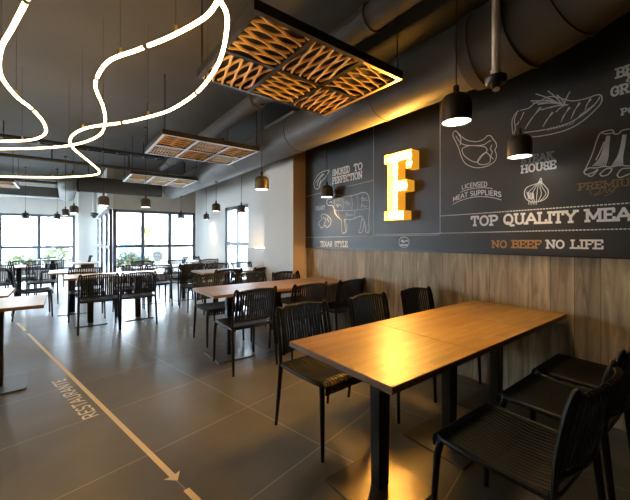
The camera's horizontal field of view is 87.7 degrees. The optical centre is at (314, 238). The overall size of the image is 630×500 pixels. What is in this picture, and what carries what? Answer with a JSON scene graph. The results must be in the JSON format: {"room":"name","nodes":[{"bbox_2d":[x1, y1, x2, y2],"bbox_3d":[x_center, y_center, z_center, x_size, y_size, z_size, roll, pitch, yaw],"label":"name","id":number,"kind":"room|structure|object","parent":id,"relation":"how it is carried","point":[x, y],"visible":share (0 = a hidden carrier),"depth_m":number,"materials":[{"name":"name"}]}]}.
{"room":"eatery","nodes":[
{"label":"eatery","id":0,"kind":"room"},
{"bbox_2d":[0,181,77,277],"bbox_3d":[-11.308,-0.330,10.612,6.940,3.300,0.200,0,0,-37],"label":"wall","id":1,"kind":"structure","parent":0,"point":[7,204],"depth_m":11.64,"materials":[{"name":"white paint"}]},
{"bbox_2d":[0,213,74,271],"bbox_3d":[-11.526,0.110,10.395,6.330,1.980,0.082,0,0,-37],"label":"window","id":2,"kind":"structure","parent":1,"relation":"in","point":[39,216],"depth_m":11.67,"materials":[{"name":"grey metal"}]},
{"bbox_2d":[97,168,112,285],"bbox_3d":[-7.062,-0.330,10.896,0.150,3.300,4.510,0,0,-37],"label":"wall","id":3,"kind":"structure","parent":0,"point":[108,173],"depth_m":9.14,"materials":[{"name":"white paint"}]},
{"bbox_2d":[97,209,112,281],"bbox_3d":[-7.071,0.190,10.965,0.082,2.060,4.390,0,0,-37],"label":"window","id":4,"kind":"structure","parent":3,"relation":"in","point":[100,246],"depth_m":10.13,"materials":[{"name":"grey metal"}]},
{"bbox_2d":[112,169,195,285],"bbox_3d":[-4.791,-0.330,9.921,2.270,3.300,0.200,0,0,-37],"label":"wall","id":5,"kind":"structure","parent":0,"point":[186,203],"depth_m":9.83,"materials":[{"name":"beige paint"}]},
{"bbox_2d":[113,209,195,274],"bbox_3d":[-4.767,0.130,9.889,2.270,1.940,0.082,0,0,-37],"label":"window","id":6,"kind":"structure","parent":5,"relation":"in","point":[169,245],"depth_m":9.65,"materials":[{"name":"grey metal"}]},
{"bbox_2d":[196,166,263,280],"bbox_3d":[-1.982,-0.330,8.331,0.180,3.300,6.140,0,0,-37],"label":"wall","id":7,"kind":"structure","parent":0,"point":[210,233],"depth_m":8.80,"materials":[{"name":"white paint"}]},
{"bbox_2d":[226,204,247,267],"bbox_3d":[-1.918,0.185,8.216,0.082,2.030,1.380,0,0,-37],"label":"window","id":8,"kind":"structure","parent":7,"relation":"in","point":[238,243],"depth_m":8.21,"materials":[{"name":"glass"}]},
{"bbox_2d":[247,248,263,297],"bbox_3d":[-0.995,0.760,6.870,0.030,1.120,1.880,0,0,-37],"label":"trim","id":9,"kind":"structure","parent":7,"relation":"attached to","point":[255,255],"depth_m":7.23,"materials":[{"name":"white paint"}]},
{"bbox_2d":[0,0,489,184],"bbox_3d":[-4.716,-2.055,4.072,9.860,0.150,18.600,0,0,-37],"label":"ceiling","id":10,"kind":"structure","parent":0,"point":[53,57],"depth_m":3.72,"materials":[{"name":"paint"}]},
{"bbox_2d":[0,158,19,187],"bbox_3d":[-7.451,-1.613,7.268,1.280,0.734,1.100,0,0,-37],"label":"ceiling panel","id":11,"kind":"object","parent":10,"relation":"hanging from","point":[8,183],"visible":1,"depth_m":7.52,"materials":[{"name":"black"}]},
{"bbox_2d":[0,0,46,141],"bbox_3d":[-2.686,-1.547,2.849,4.865,0.860,0.979,0,0,32],"label":"tube","id":12,"kind":"object","parent":10,"relation":"hanging from","point":[25,3],"visible":1,"depth_m":1.95,"materials":[{"name":"white plastic"}]},
{"bbox_2d":[21,167,29,218],"bbox_3d":[-7.960,-1.270,9.019,0.168,1.420,0.168,0,0,-37],"label":"pendant lamp","id":13,"kind":"object","parent":10,"relation":"hanging from","point":[25,215],"visible":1,"depth_m":9.02,"materials":[{"name":"black metal"}]},
{"bbox_2d":[0,178,61,199],"bbox_3d":[-10.408,-1.640,8.909,5.900,0.680,0.600,0,0,-37],"label":"duct","id":14,"kind":"object","parent":10,"relation":"hanging from","point":[31,191],"visible":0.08,"depth_m":9.98,"materials":[{"name":"metal"}]},
{"bbox_2d":[0,170,72,183],"bbox_3d":[-8.125,-1.766,8.641,5.600,0.428,0.060,0,0,-37],"label":"ceiling pipe","id":15,"kind":"object","parent":10,"relation":"hanging from","point":[23,180],"visible":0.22,"depth_m":8.98,"materials":[{"name":"grey metal"}]},
{"bbox_2d":[61,156,69,215],"bbox_3d":[-5.993,-1.270,7.880,0.168,1.420,0.168,0,0,-37],"label":"pendant lamp","id":16,"kind":"object","parent":10,"relation":"hanging from","point":[64,212],"visible":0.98,"depth_m":7.87,"materials":[{"name":"black metal"}]},
{"bbox_2d":[69,203,78,212],"bbox_3d":[-5.214,-1.270,7.091,0.168,1.420,0.168,0,0,-37],"label":"pendant lamp","id":17,"kind":"object","parent":10,"relation":"hanging from","point":[72,209],"visible":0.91,"depth_m":7.03,"materials":[{"name":"black metal"}]},
{"bbox_2d":[0,148,152,172],"bbox_3d":[-6.201,-1.788,6.210,5.700,0.383,0.070,0,0,-37],"label":"ceiling pipe","id":18,"kind":"object","parent":10,"relation":"hanging from","point":[51,159],"visible":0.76,"depth_m":6.93,"materials":[{"name":"grey metal"}]},
{"bbox_2d":[0,120,163,160],"bbox_3d":[-4.777,-1.840,5.912,3.800,0.280,0.165,0,0,-37],"label":"cable tray","id":19,"kind":"object","parent":10,"relation":"hanging from","point":[2,136],"visible":0.88,"depth_m":6.21,"materials":[{"name":"black metal"}]},
{"bbox_2d":[90,193,97,217],"bbox_3d":[-7.388,-1.340,10.968,0.240,1.280,0.240,0,0,-37],"label":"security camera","id":20,"kind":"object","parent":10,"relation":"hanging from","point":[93,214],"visible":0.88,"depth_m":10.94,"materials":[{"name":"white paint"}]},
{"bbox_2d":[98,121,108,205],"bbox_3d":[-3.560,-1.270,5.524,0.168,1.420,0.168,0,0,-37],"label":"pendant lamp","id":21,"kind":"object","parent":10,"relation":"hanging from","point":[103,200],"visible":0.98,"depth_m":5.50,"materials":[{"name":"black metal"}]},
{"bbox_2d":[0,0,218,149],"bbox_3d":[-2.566,-1.567,3.325,5.358,0.820,0.905,0,0,30],"label":"tube","id":22,"kind":"object","parent":10,"relation":"hanging from","point":[212,9],"visible":0.95,"depth_m":2.09,"materials":[{"name":"white plastic"}]},
{"bbox_2d":[58,162,167,200],"bbox_3d":[-6.099,-1.585,9.845,2.540,0.790,3.050,0,0,-37],"label":"duct","id":23,"kind":"object","parent":10,"relation":"hanging from","point":[73,184],"visible":0.87,"depth_m":8.57,"materials":[{"name":"grey metal"}]},
{"bbox_2d":[0,0,229,177],"bbox_3d":[-3.176,-1.547,4.362,7.688,0.860,1.558,0,0,34],"label":"tube","id":24,"kind":"object","parent":10,"relation":"hanging from","point":[223,6],"visible":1,"depth_m":2.83,"materials":[{"name":"white plastic"}]},
{"bbox_2d":[140,127,150,207],"bbox_3d":[-3.007,-1.270,5.821,0.168,1.420,0.168,0,0,-37],"label":"pendant lamp","id":25,"kind":"object","parent":10,"relation":"hanging from","point":[145,202],"visible":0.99,"depth_m":5.80,"materials":[{"name":"black metal"}]},
{"bbox_2d":[122,136,198,186],"bbox_3d":[-3.339,-1.613,7.078,1.280,0.734,1.100,0,0,-37],"label":"ceiling panel","id":26,"kind":"object","parent":10,"relation":"hanging from","point":[132,176],"visible":0.99,"depth_m":6.96,"materials":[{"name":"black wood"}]},
{"bbox_2d":[145,74,258,164],"bbox_3d":[-1.634,-1.613,4.718,1.280,0.734,1.100,0,0,-37],"label":"ceiling panel","id":27,"kind":"object","parent":10,"relation":"hanging from","point":[169,143],"visible":1,"depth_m":4.59,"materials":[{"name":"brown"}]},
{"bbox_2d":[237,174,244,212],"bbox_3d":[-1.568,-1.270,6.985,0.168,1.420,0.168,0,0,-37],"label":"pendant lamp","id":28,"kind":"object","parent":10,"relation":"hanging from","point":[240,208],"visible":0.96,"depth_m":6.94,"materials":[{"name":"black metal"}]},
{"bbox_2d":[159,0,421,171],"bbox_3d":[-1.332,-1.805,4.899,0.224,0.350,7.800,0,0,-37],"label":"duct","id":29,"kind":"object","parent":10,"relation":"hanging from","point":[369,18],"visible":0.7,"depth_m":2.67,"materials":[{"name":"grey metal"}]},
{"bbox_2d":[255,104,268,190],"bbox_3d":[-0.647,-1.117,3.988,0.168,1.035,0.168,0,0,-37],"label":"pendant lamp","id":30,"kind":"object","parent":29,"relation":"hanging from","point":[261,182],"visible":1,"depth_m":3.94,"materials":[{"name":"black metal"}]},
{"bbox_2d":[197,0,402,115],"bbox_3d":[-0.117,-1.612,2.555,1.280,0.736,0.970,0,0,-37],"label":"ceiling panel","id":31,"kind":"object","parent":10,"relation":"hanging from","point":[270,53],"visible":0.98,"depth_m":2.41,"materials":[{"name":"brown wood"}]},
{"bbox_2d":[321,181,332,197],"bbox_3d":[0.164,-1.280,4.558,0.168,1.400,0.168,0,0,-37],"label":"pendant lamp","id":32,"kind":"object","parent":10,"relation":"hanging from","point":[326,190],"visible":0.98,"depth_m":4.49,"materials":[{"name":"black metal"}]},
{"bbox_2d":[163,0,629,198],"bbox_3d":[-0.909,-1.555,5.175,1.222,0.850,10.791,0,0,-33],"label":"ventilation duct","id":33,"kind":"object","parent":10,"relation":"hanging from","point":[532,32],"visible":0.78,"depth_m":2.46,"materials":[{"name":"metal"}]},
{"bbox_2d":[212,181,219,211],"bbox_3d":[-2.005,-0.862,6.651,0.168,0.605,0.168,0,0,-37],"label":"pendant lamp","id":34,"kind":"object","parent":33,"relation":"hanging from","point":[215,206],"visible":1,"depth_m":6.59,"materials":[{"name":"black metal"}]},
{"bbox_2d":[441,0,471,126],"bbox_3d":[0.825,-1.157,1.916,0.168,0.955,0.168,0,0,-37],"label":"pendant lamp","id":35,"kind":"object","parent":10,"relation":"hanging from","point":[456,107],"visible":1,"depth_m":1.86,"materials":[{"name":"black metal"}]},
{"bbox_2d":[442,118,470,125],"bbox_3d":[0.825,-0.688,1.916,0.156,0.003,0.156,0,0,-37],"label":"diffuser","id":36,"kind":"object","parent":35,"relation":"attached to","point":[445,121],"depth_m":1.91,"materials":[{"name":"white plastic"}]},
{"bbox_2d":[485,0,506,91],"bbox_3d":[1.128,-1.443,2.047,0.124,1.074,0.124,0,0,-37],"label":"pipe","id":37,"kind":"object","parent":10,"relation":"hanging from","point":[496,79],"visible":1,"depth_m":2.03,"materials":[{"name":"beige metal"}]},
{"bbox_2d":[507,75,532,159],"bbox_3d":[1.550,-1.300,2.483,0.168,1.360,0.168,0,0,-37],"label":"pendant lamp","id":38,"kind":"object","parent":10,"relation":"hanging from","point":[519,146],"visible":0.98,"depth_m":2.43,"materials":[{"name":"black metal"}]},
{"bbox_2d":[508,154,530,158],"bbox_3d":[1.550,-0.627,2.483,0.156,0.003,0.156,0,0,-37],"label":"diffuser","id":39,"kind":"object","parent":38,"relation":"attached to","point":[510,156],"depth_m":2.49,"materials":[{"name":"white plastic"}]},
{"bbox_2d":[0,269,629,499],"bbox_3d":[-4.686,1.370,4.032,9.860,0.100,18.500,0,0,-37],"label":"floor","id":40,"kind":"structure","parent":0,"point":[209,425],"depth_m":2.33,"materials":[{"name":"tile"}]},
{"bbox_2d":[0,288,15,297],"bbox_3d":[-3.561,0.945,3.369,0.663,0.750,0.663,0,0,-37],"label":"dining table","id":41,"kind":"object","parent":40,"relation":"on","point":[7,292],"visible":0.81,"depth_m":3.51,"materials":[{"name":"brown wood"}]},
{"bbox_2d":[0,264,17,296],"bbox_3d":[-6.118,0.904,6.348,0.510,0.835,0.597,0,0,-37],"label":"slatted chair","id":42,"kind":"object","parent":40,"relation":"on","point":[6,282],"visible":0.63,"depth_m":6.25,"materials":[{"name":"black plastic"}]},
{"bbox_2d":[1,265,36,296],"bbox_3d":[-6.218,0.945,6.889,0.663,0.750,0.663,0,0,-37],"label":"dining table","id":43,"kind":"object","parent":40,"relation":"on","point":[18,268],"visible":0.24,"depth_m":6.86,"materials":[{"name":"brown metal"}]},
{"bbox_2d":[4,260,36,294],"bbox_3d":[-6.528,0.904,7.295,0.510,0.835,0.597,0,0,-37],"label":"slatted chair","id":44,"kind":"object","parent":40,"relation":"on","point":[25,261],"visible":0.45,"depth_m":7.48,"materials":[{"name":"black plastic"}]},
{"bbox_2d":[0,294,46,394],"bbox_3d":[-2.823,0.945,2.914,0.663,0.750,0.663,0,0,-37],"label":"dining table","id":45,"kind":"object","parent":40,"relation":"on","point":[16,383],"visible":1,"depth_m":2.91,"materials":[{"name":"brown wood"}]},
{"bbox_2d":[6,268,52,321],"bbox_3d":[-4.837,0.904,5.561,0.597,0.835,0.510,0,0,-43],"label":"slatted chair","id":46,"kind":"object","parent":40,"relation":"on","point":[49,290],"visible":0.94,"depth_m":5.55,"materials":[{"name":"black plastic"}]},
{"bbox_2d":[25,263,58,303],"bbox_3d":[-5.545,0.904,6.686,0.510,0.835,0.597,0,0,-37],"label":"slatted chair","id":47,"kind":"object","parent":40,"relation":"on","point":[29,274],"visible":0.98,"depth_m":6.51,"materials":[{"name":"black plastic"}]},
{"bbox_2d":[40,257,63,287],"bbox_3d":[-7.151,0.904,8.932,0.510,0.835,0.597,0,0,-37],"label":"slatted chair","id":48,"kind":"object","parent":40,"relation":"on","point":[54,259],"visible":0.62,"depth_m":8.76,"materials":[{"name":"black plastic"}]},
{"bbox_2d":[37,258,67,286],"bbox_3d":[-7.431,0.945,9.298,0.663,0.750,0.663,0,0,-37],"label":"dining table","id":49,"kind":"object","parent":40,"relation":"on","point":[52,284],"visible":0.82,"depth_m":9.23,"materials":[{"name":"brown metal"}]},
{"bbox_2d":[48,268,93,315],"bbox_3d":[-4.360,0.945,5.894,0.663,0.750,0.663,0,0,-37],"label":"dining table","id":50,"kind":"object","parent":40,"relation":"on","point":[73,310],"visible":0.7,"depth_m":5.85,"materials":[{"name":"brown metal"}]},
{"bbox_2d":[52,378,98,419],"bbox_3d":[-2.028,1.319,2.748,0.983,0.001,0.105,0,0,41],"label":"lettering","id":51,"kind":"object","parent":40,"relation":"on","point":[55,385],"depth_m":2.68,"materials":[{"name":"white paint"}]},
{"bbox_2d":[67,266,105,322],"bbox_3d":[-3.847,0.904,5.519,0.510,0.835,0.597,0,0,-37],"label":"slatted chair","id":52,"kind":"object","parent":40,"relation":"on","point":[70,295],"visible":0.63,"depth_m":5.56,"materials":[{"name":"black plastic"}]},
{"bbox_2d":[78,192,96,272],"bbox_3d":[-8.148,-0.330,11.740,0.550,3.300,0.550,0,0,-37],"label":"column","id":53,"kind":"structure","parent":40,"relation":"on","point":[87,225],"depth_m":11.50,"materials":[{"name":"white paint"}]},
{"bbox_2d":[73,262,101,293],"bbox_3d":[-5.538,0.945,7.976,0.560,0.750,0.400,0,0,-37],"label":"dining table","id":54,"kind":"object","parent":40,"relation":"on","point":[82,264],"visible":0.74,"depth_m":7.88,"materials":[{"name":"brown wood"}]},
{"bbox_2d":[64,272,114,327],"bbox_3d":[-3.518,0.945,5.140,0.663,0.750,0.663,0,0,-37],"label":"dining table","id":55,"kind":"object","parent":40,"relation":"on","point":[90,321],"visible":0.73,"depth_m":5.10,"materials":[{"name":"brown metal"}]},
{"bbox_2d":[77,273,119,335],"bbox_3d":[-3.171,0.904,4.800,0.510,0.835,0.597,0,0,-36],"label":"slatted chair","id":56,"kind":"object","parent":40,"relation":"on","point":[95,297],"visible":1,"depth_m":4.62,"materials":[{"name":"black plastic"}]},
{"bbox_2d":[27,333,179,480],"bbox_3d":[-2.372,1.319,3.191,0.940,0.001,4.194,0,0,-37],"label":"arrow","id":57,"kind":"object","parent":40,"relation":"on","point":[172,476],"visible":1,"depth_m":2.36,"materials":[{"name":"beige paint"}]},
{"bbox_2d":[112,265,147,316],"bbox_3d":[-3.330,0.904,5.914,0.510,0.835,0.597,0,0,-37],"label":"slatted chair","id":58,"kind":"object","parent":40,"relation":"on","point":[115,269],"visible":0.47,"depth_m":6.06,"materials":[{"name":"black plastic"}]},
{"bbox_2d":[115,271,157,329],"bbox_3d":[-2.775,0.904,5.091,0.510,0.835,0.597,0,0,-39],"label":"slatted chair","id":59,"kind":"object","parent":40,"relation":"on","point":[125,294],"visible":0.97,"depth_m":4.93,"materials":[{"name":"black plastic"}]},
{"bbox_2d":[113,270,163,320],"bbox_3d":[-2.993,0.945,5.542,0.663,0.750,0.663,0,0,-37],"label":"dining table","id":60,"kind":"object","parent":40,"relation":"on","point":[138,315],"visible":0.47,"depth_m":5.52,"materials":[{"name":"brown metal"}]},
{"bbox_2d":[131,260,159,301],"bbox_3d":[-3.747,0.904,7.232,0.510,0.835,0.597,0,0,-37],"label":"slatted chair","id":61,"kind":"object","parent":40,"relation":"on","point":[141,261],"visible":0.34,"depth_m":7.42,"materials":[{"name":"black plastic"}]},
{"bbox_2d":[133,265,165,304],"bbox_3d":[-3.431,0.945,6.819,0.663,0.750,0.663,0,0,-37],"label":"dining table","id":62,"kind":"object","parent":40,"relation":"on","point":[151,300],"visible":0.23,"depth_m":6.76,"materials":[{"name":"wood"}]},
{"bbox_2d":[144,264,172,308],"bbox_3d":[-3.139,0.904,6.487,0.510,0.835,0.597,0,0,-37],"label":"slatted chair","id":63,"kind":"object","parent":40,"relation":"on","point":[161,281],"visible":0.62,"depth_m":6.37,"materials":[{"name":"black plastic"}]},
{"bbox_2d":[164,259,186,294],"bbox_3d":[-3.191,0.904,7.658,0.510,0.835,0.597,0,0,-37],"label":"slatted chair","id":64,"kind":"object","parent":40,"relation":"on","point":[175,261],"visible":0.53,"depth_m":7.81,"materials":[{"name":"black plastic"}]},
{"bbox_2d":[167,264,193,300],"bbox_3d":[-2.899,0.945,7.226,0.663,0.750,0.663,0,0,-37],"label":"dining table","id":65,"kind":"object","parent":40,"relation":"on","point":[183,293],"visible":0.34,"depth_m":7.20,"materials":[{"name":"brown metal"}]},
{"bbox_2d":[169,263,202,305],"bbox_3d":[-2.671,0.904,6.820,0.510,0.835,0.597,0,0,-43],"label":"slatted chair","id":66,"kind":"object","parent":40,"relation":"on","point":[178,280],"visible":0.46,"depth_m":6.63,"materials":[{"name":"black plastic"}]},
{"bbox_2d":[184,488,201,499],"bbox_3d":[-0.208,1.319,1.326,0.289,0.001,1.220,0,0,-37],"label":"tape","id":67,"kind":"object","parent":40,"relation":"on","point":[188,491],"visible":1,"depth_m":1.69,"materials":[{"name":"beige paint"}]},
{"bbox_2d":[179,263,208,312],"bbox_3d":[-2.253,0.904,6.235,0.510,0.835,0.597,0,0,-37],"label":"slatted chair","id":68,"kind":"object","parent":40,"relation":"on","point":[189,287],"visible":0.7,"depth_m":6.31,"materials":[{"name":"black plastic"}]},
{"bbox_2d":[191,268,238,315],"bbox_3d":[-1.790,0.945,5.909,0.663,0.750,0.663,0,0,-37],"label":"dining table","id":69,"kind":"object","parent":40,"relation":"on","point":[207,271],"visible":0.38,"depth_m":5.82,"materials":[{"name":"brown wood"}]},
{"bbox_2d":[193,273,244,347],"bbox_3d":[-1.291,0.904,4.352,0.510,0.835,0.597,0,0,-37],"label":"slatted chair","id":70,"kind":"object","parent":40,"relation":"on","point":[219,306],"visible":0.68,"depth_m":4.38,"materials":[{"name":"black plastic"}]},
{"bbox_2d":[205,262,232,299],"bbox_3d":[-1.869,0.904,6.555,0.510,0.835,0.597,0,0,-37],"label":"slatted chair","id":71,"kind":"object","parent":40,"relation":"on","point":[215,265],"visible":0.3,"depth_m":6.74,"materials":[{"name":"black plastic"}]},
{"bbox_2d":[203,268,242,320],"bbox_3d":[-1.554,0.904,5.585,0.510,0.835,0.597,0,0,-37],"label":"slatted chair","id":72,"kind":"object","parent":40,"relation":"on","point":[240,270],"visible":0.29,"depth_m":5.38,"materials":[{"name":"black plastic"}]},
{"bbox_2d":[192,284,265,363],"bbox_3d":[-0.973,0.945,3.739,0.623,0.750,0.683,0,0,-37],"label":"dining table","id":73,"kind":"object","parent":40,"relation":"on","point":[222,356],"visible":0.82,"depth_m":3.70,"materials":[{"name":"brown wood"}]},
{"bbox_2d":[230,261,251,281],"bbox_3d":[-1.444,0.904,6.855,0.510,0.835,0.597,0,0,-37],"label":"slatted chair","id":74,"kind":"object","parent":40,"relation":"on","point":[235,264],"visible":0.36,"depth_m":7.05,"materials":[{"name":"black plastic"}]},
{"bbox_2d":[227,267,262,309],"bbox_3d":[-1.258,0.945,6.316,0.663,0.750,0.663,0,0,-37],"label":"dining table","id":75,"kind":"object","parent":40,"relation":"on","point":[245,269],"visible":0.25,"depth_m":6.30,"materials":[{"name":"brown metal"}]},
{"bbox_2d":[213,286,277,376],"bbox_3d":[-0.729,0.904,3.471,0.510,0.835,0.597,0,0,-39],"label":"slatted chair","id":76,"kind":"object","parent":40,"relation":"on","point":[237,321],"visible":1,"depth_m":3.31,"materials":[{"name":"black plastic"}]},
{"bbox_2d":[234,271,282,341],"bbox_3d":[-0.801,0.904,4.601,0.510,0.835,0.597,0,0,-37],"label":"slatted chair","id":77,"kind":"object","parent":40,"relation":"on","point":[238,277],"visible":0.42,"depth_m":4.76,"materials":[{"name":"black plastic"}]},
{"bbox_2d":[243,280,302,351],"bbox_3d":[-0.480,0.945,4.115,0.623,0.750,0.683,0,0,-37],"label":"dining table","id":78,"kind":"object","parent":40,"relation":"on","point":[282,285],"visible":0.48,"depth_m":4.09,"materials":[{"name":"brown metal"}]},
{"bbox_2d":[264,111,306,320],"bbox_3d":[-0.337,-0.330,5.623,0.700,3.300,0.900,0,0,-37],"label":"column","id":79,"kind":"structure","parent":40,"relation":"on","point":[278,200],"depth_m":5.37,"materials":[{"name":"white paint"}]},
{"bbox_2d":[271,270,319,328],"bbox_3d":[-0.301,0.904,4.770,0.510,0.835,0.597,0,0,-37],"label":"slatted chair","id":80,"kind":"object","parent":40,"relation":"on","point":[276,276],"visible":0.41,"depth_m":4.91,"materials":[{"name":"black plastic"}]},
{"bbox_2d":[269,281,327,359],"bbox_3d":[-0.185,0.904,3.862,0.510,0.835,0.597,0,0,-37],"label":"slatted chair","id":81,"kind":"object","parent":40,"relation":"on","point":[319,292],"visible":0.41,"depth_m":3.66,"materials":[{"name":"black plastic"}]},
{"bbox_2d":[287,277,349,336],"bbox_3d":[0.012,0.945,4.492,0.623,0.750,0.683,0,0,-37],"label":"dining table","id":82,"kind":"object","parent":40,"relation":"on","point":[331,282],"visible":0.23,"depth_m":4.51,"materials":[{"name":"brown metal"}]},
{"bbox_2d":[275,300,362,462],"bbox_3d":[0.053,0.904,2.314,0.510,0.835,0.597,0,0,-39],"label":"slatted chair","id":83,"kind":"object","parent":40,"relation":"on","point":[329,380],"visible":0.7,"depth_m":2.32,"materials":[{"name":"black plastic"}]},
{"bbox_2d":[311,277,364,330],"bbox_3d":[0.306,0.904,4.213,0.510,0.835,0.597,0,0,-42],"label":"slatted chair","id":84,"kind":"object","parent":40,"relation":"on","point":[357,285],"visible":0.68,"depth_m":3.98,"materials":[{"name":"black plastic"}]},
{"bbox_2d":[289,323,478,499],"bbox_3d":[0.347,0.945,1.752,0.681,0.750,0.723,0,0,-37],"label":"dining table","id":85,"kind":"object","parent":40,"relation":"on","point":[390,360],"visible":0.97,"depth_m":1.71,"materials":[{"name":"brown wood"}]},
{"bbox_2d":[347,292,436,423],"bbox_3d":[0.610,0.904,2.722,0.510,0.835,0.597,0,0,-39],"label":"slatted chair","id":86,"kind":"object","parent":40,"relation":"on","point":[359,308],"visible":0.41,"depth_m":2.89,"materials":[{"name":"black plastic"}]},
{"bbox_2d":[400,286,480,383],"bbox_3d":[1.142,0.904,3.066,0.510,0.835,0.597,0,0,-37],"label":"slatted chair","id":87,"kind":"object","parent":40,"relation":"on","point":[410,298],"visible":0.4,"depth_m":3.26,"materials":[{"name":"black plastic"}]},
{"bbox_2d":[373,310,531,469],"bbox_3d":[0.887,0.945,2.165,0.681,0.750,0.723,0,0,-37],"label":"dining table","id":88,"kind":"object","parent":40,"relation":"on","point":[483,336],"visible":0.7,"depth_m":2.12,"materials":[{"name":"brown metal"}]},
{"bbox_2d":[431,300,566,417],"bbox_3d":[1.427,0.945,2.578,0.681,0.750,0.723,0,0,-37],"label":"dining table","id":89,"kind":"object","parent":40,"relation":"on","point":[534,319],"visible":0.73,"depth_m":2.55,"materials":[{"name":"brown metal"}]},
{"bbox_2d":[431,359,624,499],"bbox_3d":[0.890,0.904,1.386,0.510,0.835,0.597,0,0,-36],"label":"slatted chair","id":90,"kind":"object","parent":40,"relation":"on","point":[545,461],"visible":1,"depth_m":1.31,"materials":[{"name":"black plastic"}]},
{"bbox_2d":[496,349,629,499],"bbox_3d":[1.391,0.904,1.769,0.510,0.835,0.597,0,0,-37],"label":"slatted chair","id":91,"kind":"object","parent":40,"relation":"on","point":[544,395],"visible":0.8,"depth_m":1.74,"materials":[{"name":"black plastic"}]},
{"bbox_2d":[531,349,629,451],"bbox_3d":[1.824,0.904,2.125,0.510,0.835,0.597,0,0,-37],"label":"slatted chair","id":92,"kind":"object","parent":40,"relation":"on","point":[573,370],"visible":0.6,"depth_m":2.20,"materials":[{"name":"black plastic"}]},
{"bbox_2d":[307,248,629,430],"bbox_3d":[2.097,-0.330,2.707,0.500,3.300,7.750,0,0,-37],"label":"wall","id":93,"kind":"structure","parent":0,"point":[593,293],"depth_m":2.79,"materials":[{"name":"brown wood"}]},
{"bbox_2d":[293,110,305,322],"bbox_3d":[-0.246,-0.330,5.121,0.235,3.300,0.008,0,0,-37],"label":"trim","id":94,"kind":"structure","parent":93,"relation":"attached to","point":[299,160],"depth_m":5.12,"materials":[{"name":"brown wood"}]},
{"bbox_2d":[305,11,629,258],"bbox_3d":[2.034,-0.916,2.350,0.029,2.108,7.160,0,0,-37],"label":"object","id":95,"kind":"object","parent":93,"relation":"attached to","point":[571,198],"visible":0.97,"depth_m":2.81,"materials":[{"name":"black paint"}]},
{"bbox_2d":[384,149,418,220],"bbox_3d":[0.955,-0.580,3.633,0.133,0.740,0.370,0,0,-37],"label":"marquee letter","id":96,"kind":"object","parent":95,"relation":"attached to","point":[398,185],"visible":1,"depth_m":3.64,"materials":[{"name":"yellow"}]},
{"label":"outside","id":97,"kind":"structure","parent":0,"visible":0},
{"bbox_2d":[41,250,246,272],"bbox_3d":[-9.381,1.530,28.710,100.000,0.180,123.000,0,0,-37],"label":"terrace","id":98,"kind":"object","parent":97,"point":[233,253],"depth_m":23.04,"materials":[{"name":"grey"}]},
{"bbox_2d":[2,251,37,264],"bbox_3d":[-11.531,0.942,12.875,1.166,0.996,1.166,0,0,-37],"label":"shrub","id":99,"kind":"object","parent":98,"relation":"on","point":[29,256],"visible":0.59,"depth_m":12.67,"materials":[{"name":"green plant"}]},
{"bbox_2d":[32,217,37,263],"bbox_3d":[-11.755,-0.320,13.796,0.200,3.520,0.200,0,0,-37],"label":"post","id":100,"kind":"object","parent":98,"relation":"on","point":[34,219],"visible":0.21,"depth_m":13.72,"materials":[{"name":"grey"}]},
{"bbox_2d":[46,217,50,263],"bbox_3d":[-11.426,-0.320,14.048,0.170,3.520,0.200,0,0,-37],"label":"post","id":101,"kind":"object","parent":98,"relation":"on","point":[48,219],"visible":0.29,"depth_m":13.98,"materials":[{"name":"grey"}]},
{"bbox_2d":[41,244,71,266],"bbox_3d":[-10.197,0.814,13.048,1.254,1.253,1.326,0,0,-37],"label":"shrub","id":102,"kind":"object","parent":98,"relation":"on","point":[48,252],"visible":0.58,"depth_m":12.91,"materials":[{"name":"green plant"}]},
{"bbox_2d":[2,247,167,263],"bbox_3d":[-15.457,0.955,18.550,14.000,0.970,0.250,0,0,-37],"label":"wall","id":103,"kind":"structure","parent":98,"relation":"on","point":[5,252],"depth_m":18.19,"materials":[{"name":"grey"}]},
{"bbox_2d":[2,212,191,249],"bbox_3d":[-34.919,-1.620,32.460,44.000,6.120,6.000,0,0,-37],"label":"building","id":104,"kind":"structure","parent":98,"relation":"on","point":[61,229],"depth_m":34.92,"materials":[{"name":"grey"}]},
{"bbox_2d":[117,251,138,271],"bbox_3d":[-6.617,0.928,11.531,0.931,1.023,0.856,0,0,-37],"label":"shrub","id":105,"kind":"object","parent":98,"relation":"on","point":[121,260],"visible":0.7,"depth_m":11.47,"materials":[{"name":"green plant"}]},
{"bbox_2d":[120,238,162,261],"bbox_3d":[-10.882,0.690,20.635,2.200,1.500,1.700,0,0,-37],"label":"van","id":106,"kind":"object","parent":98,"relation":"on","point":[158,255],"visible":0.55,"depth_m":19.86,"materials":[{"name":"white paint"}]},
{"bbox_2d":[127,224,167,258],"bbox_3d":[-8.748,0.321,17.206,2.207,2.269,2.230,0,0,-37],"label":"palm tree","id":107,"kind":"object","parent":98,"relation":"on","point":[150,237],"visible":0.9,"depth_m":17.12,"materials":[{"name":"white plant"}]},
{"bbox_2d":[161,229,191,258],"bbox_3d":[-7.686,0.384,19.295,2.651,2.148,2.624,0,0,-37],"label":"palm tree","id":108,"kind":"object","parent":98,"relation":"on","point":[188,232],"visible":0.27,"depth_m":19.12,"materials":[{"name":"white plant"}]},
{"bbox_2d":[171,215,185,270],"bbox_3d":[-4.986,-0.220,11.862,0.500,3.320,0.500,0,0,-37],"label":"post","id":109,"kind":"object","parent":98,"relation":"on","point":[178,226],"visible":0.21,"depth_m":11.65,"materials":[{"name":"grey"}]},
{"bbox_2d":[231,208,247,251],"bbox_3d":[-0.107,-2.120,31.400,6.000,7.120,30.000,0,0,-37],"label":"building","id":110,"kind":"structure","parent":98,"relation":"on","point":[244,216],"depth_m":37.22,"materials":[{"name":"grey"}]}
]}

